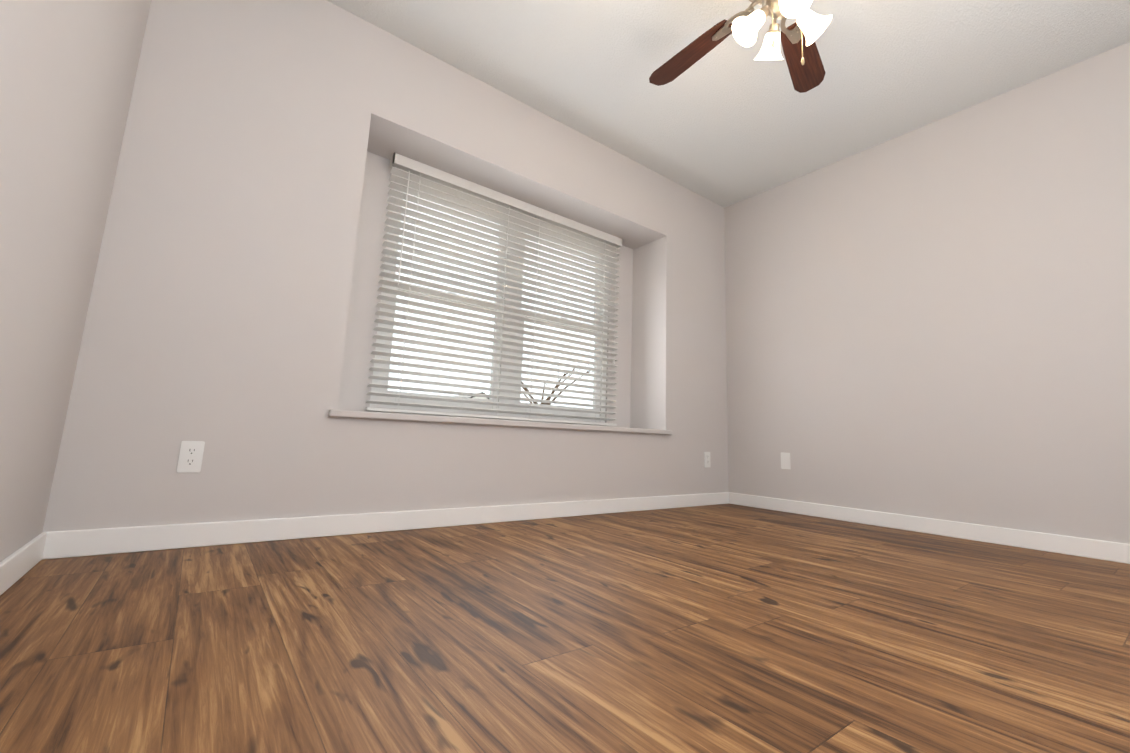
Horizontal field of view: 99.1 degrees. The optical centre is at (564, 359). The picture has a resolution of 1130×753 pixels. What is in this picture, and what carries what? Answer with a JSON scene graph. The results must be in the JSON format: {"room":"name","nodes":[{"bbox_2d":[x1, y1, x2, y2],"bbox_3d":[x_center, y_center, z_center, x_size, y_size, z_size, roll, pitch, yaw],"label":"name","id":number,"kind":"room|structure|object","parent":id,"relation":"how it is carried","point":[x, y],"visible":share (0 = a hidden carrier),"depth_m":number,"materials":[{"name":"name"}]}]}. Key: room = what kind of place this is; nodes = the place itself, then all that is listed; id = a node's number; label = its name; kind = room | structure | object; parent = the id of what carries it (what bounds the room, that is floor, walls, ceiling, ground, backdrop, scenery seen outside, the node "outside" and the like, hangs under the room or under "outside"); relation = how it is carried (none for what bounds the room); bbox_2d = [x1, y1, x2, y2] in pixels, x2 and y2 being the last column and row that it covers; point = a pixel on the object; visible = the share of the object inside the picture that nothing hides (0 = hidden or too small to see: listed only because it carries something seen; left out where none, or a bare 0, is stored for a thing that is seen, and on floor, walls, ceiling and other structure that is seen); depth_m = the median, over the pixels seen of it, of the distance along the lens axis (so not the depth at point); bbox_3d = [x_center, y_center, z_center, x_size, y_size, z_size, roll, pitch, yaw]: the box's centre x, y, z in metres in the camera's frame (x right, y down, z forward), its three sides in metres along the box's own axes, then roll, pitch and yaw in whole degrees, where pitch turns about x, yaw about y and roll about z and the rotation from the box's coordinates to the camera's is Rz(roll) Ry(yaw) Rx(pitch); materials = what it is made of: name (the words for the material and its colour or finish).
{"room":"empty bedroom","nodes":[
{"label":"empty bedroom","id":0,"kind":"room"},
{"bbox_2d":[0,0,150,561],"bbox_3d":[-0.719,-0.741,0.430,0.120,2.440,3.440,9,-11,-36],"label":"wall","id":1,"kind":"structure","parent":0,"point":[68,70],"depth_m":1.23,"materials":[{"name":"beige paint"}]},
{"bbox_2d":[0,532,46,594],"bbox_3d":[-0.708,0.428,0.275,0.014,0.085,3.186,9,-11,-36],"label":"baseboard","id":2,"kind":"structure","parent":1,"relation":"attached to","point":[17,565],"depth_m":1.33,"materials":[{"name":"white wood"}]},
{"bbox_2d":[43,0,728,531],"bbox_3d":[-0.303,-0.304,3.009,3.700,2.440,0.470,9,-11,-36],"label":"wall","id":3,"kind":"structure","parent":0,"point":[231,316],"depth_m":2.12,"materials":[{"name":"beige paint"}]},
{"bbox_2d":[177,441,204,472],"bbox_3d":[-1.390,0.361,1.789,0.070,0.115,0.008,9,-11,-36],"label":"electrical outlet","id":4,"kind":"object","parent":3,"relation":"attached to","point":[190,457],"visible":1,"depth_m":1.79,"materials":[{"name":"white plastic"}]},
{"bbox_2d":[42,492,728,559],"bbox_3d":[-0.204,0.831,2.628,3.700,0.085,0.014,9,-11,-36],"label":"baseboard","id":5,"kind":"structure","parent":3,"relation":"attached to","point":[78,543],"depth_m":2.01,"materials":[{"name":"white"}]},
{"bbox_2d":[369,174,608,422],"bbox_3d":[-0.368,-0.311,3.173,1.670,1.360,0.084,9,-11,-36],"label":"window","id":6,"kind":"structure","parent":3,"relation":"in","point":[407,400],"depth_m":3.06,"materials":[{"name":"white plastic"}]},
{"bbox_2d":[365,153,621,425],"bbox_3d":[-0.295,-0.332,3.081,1.739,1.421,0.088,9,-11,-36],"label":"window blinds","id":7,"kind":"object","parent":6,"relation":"attached to","point":[418,174],"visible":0.94,"depth_m":2.98,"materials":[{"name":"white plastic"}]},
{"bbox_2d":[328,409,671,434],"bbox_3d":[-0.243,0.389,2.865,2.208,0.030,0.385,9,-11,-36],"label":"sill","id":8,"kind":"structure","parent":3,"relation":"attached to","point":[380,415],"depth_m":2.48,"materials":[{"name":"beige paint"}]},
{"bbox_2d":[704,452,710,466],"bbox_3d":[1.069,0.751,3.612,0.070,0.115,0.008,9,-11,-36],"label":"electrical outlet","id":9,"kind":"object","parent":3,"relation":"attached to","point":[707,462],"visible":1,"depth_m":3.61,"materials":[{"name":"white plastic"}]},
{"bbox_2d":[0,503,1129,752],"bbox_3d":[0.753,0.755,1.354,3.940,0.100,3.440,9,-11,-36],"label":"floor","id":10,"kind":"structure","parent":0,"point":[718,629],"depth_m":1.06,"materials":[{"name":"laminate"}]},
{"bbox_2d":[327,0,1129,207],"bbox_3d":[0.711,-1.725,1.948,3.940,0.100,3.910,9,-11,-36],"label":"ceiling","id":11,"kind":"structure","parent":0,"point":[729,120],"depth_m":2.56,"materials":[{"name":"white paint"}]},
{"bbox_2d":[649,0,831,92],"bbox_3d":[0.793,-1.358,1.874,1.273,0.639,1.221,9,-11,-36],"label":"fan","id":12,"kind":"object","parent":11,"relation":"hanging from","point":[801,35],"visible":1,"depth_m":2.02,"materials":[{"name":"brown wood"}]},
{"bbox_2d":[724,42,1129,543],"bbox_3d":[2.325,-0.253,2.686,0.120,2.440,3.440,9,-11,-36],"label":"wall","id":13,"kind":"structure","parent":0,"point":[931,320],"depth_m":2.73,"materials":[{"name":"beige paint"}]},
{"bbox_2d":[781,452,790,468],"bbox_3d":[1.563,0.717,3.408,0.008,0.115,0.070,9,-11,-36],"label":"electrical outlet","id":14,"kind":"object","parent":13,"relation":"attached to","point":[785,461],"visible":1,"depth_m":3.40,"materials":[{"name":"white plastic"}]},
{"bbox_2d":[729,492,1129,563],"bbox_3d":[2.230,0.899,2.451,0.014,0.085,3.186,9,-11,-36],"label":"baseboard","id":15,"kind":"structure","parent":13,"relation":"attached to","point":[1091,548],"depth_m":2.60,"materials":[{"name":"white wood"}]},
{"label":"outside","id":16,"kind":"structure","parent":0,"visible":0},
{"bbox_3d":[-13.790,7.743,45.481,114.366,0.200,91.949,9,-11,-36],"label":"ground","id":17,"kind":"structure","parent":16,"visible":0},
{"bbox_2d":[455,392,488,398],"bbox_3d":[-11.103,6.270,51.970,8.901,5.000,9.900,8,-11,-33],"label":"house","id":18,"kind":"structure","parent":17,"relation":"on","point":[472,396],"depth_m":47.67,"materials":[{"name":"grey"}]},
{"bbox_2d":[486,349,593,404],"bbox_3d":[-0.856,1.752,21.539,5.614,4.978,5.171,9,-11,-36],"label":"tree","id":19,"kind":"object","parent":17,"relation":"on","point":[548,398],"depth_m":21.79,"materials":[{"name":"brown plant"}]}
]}

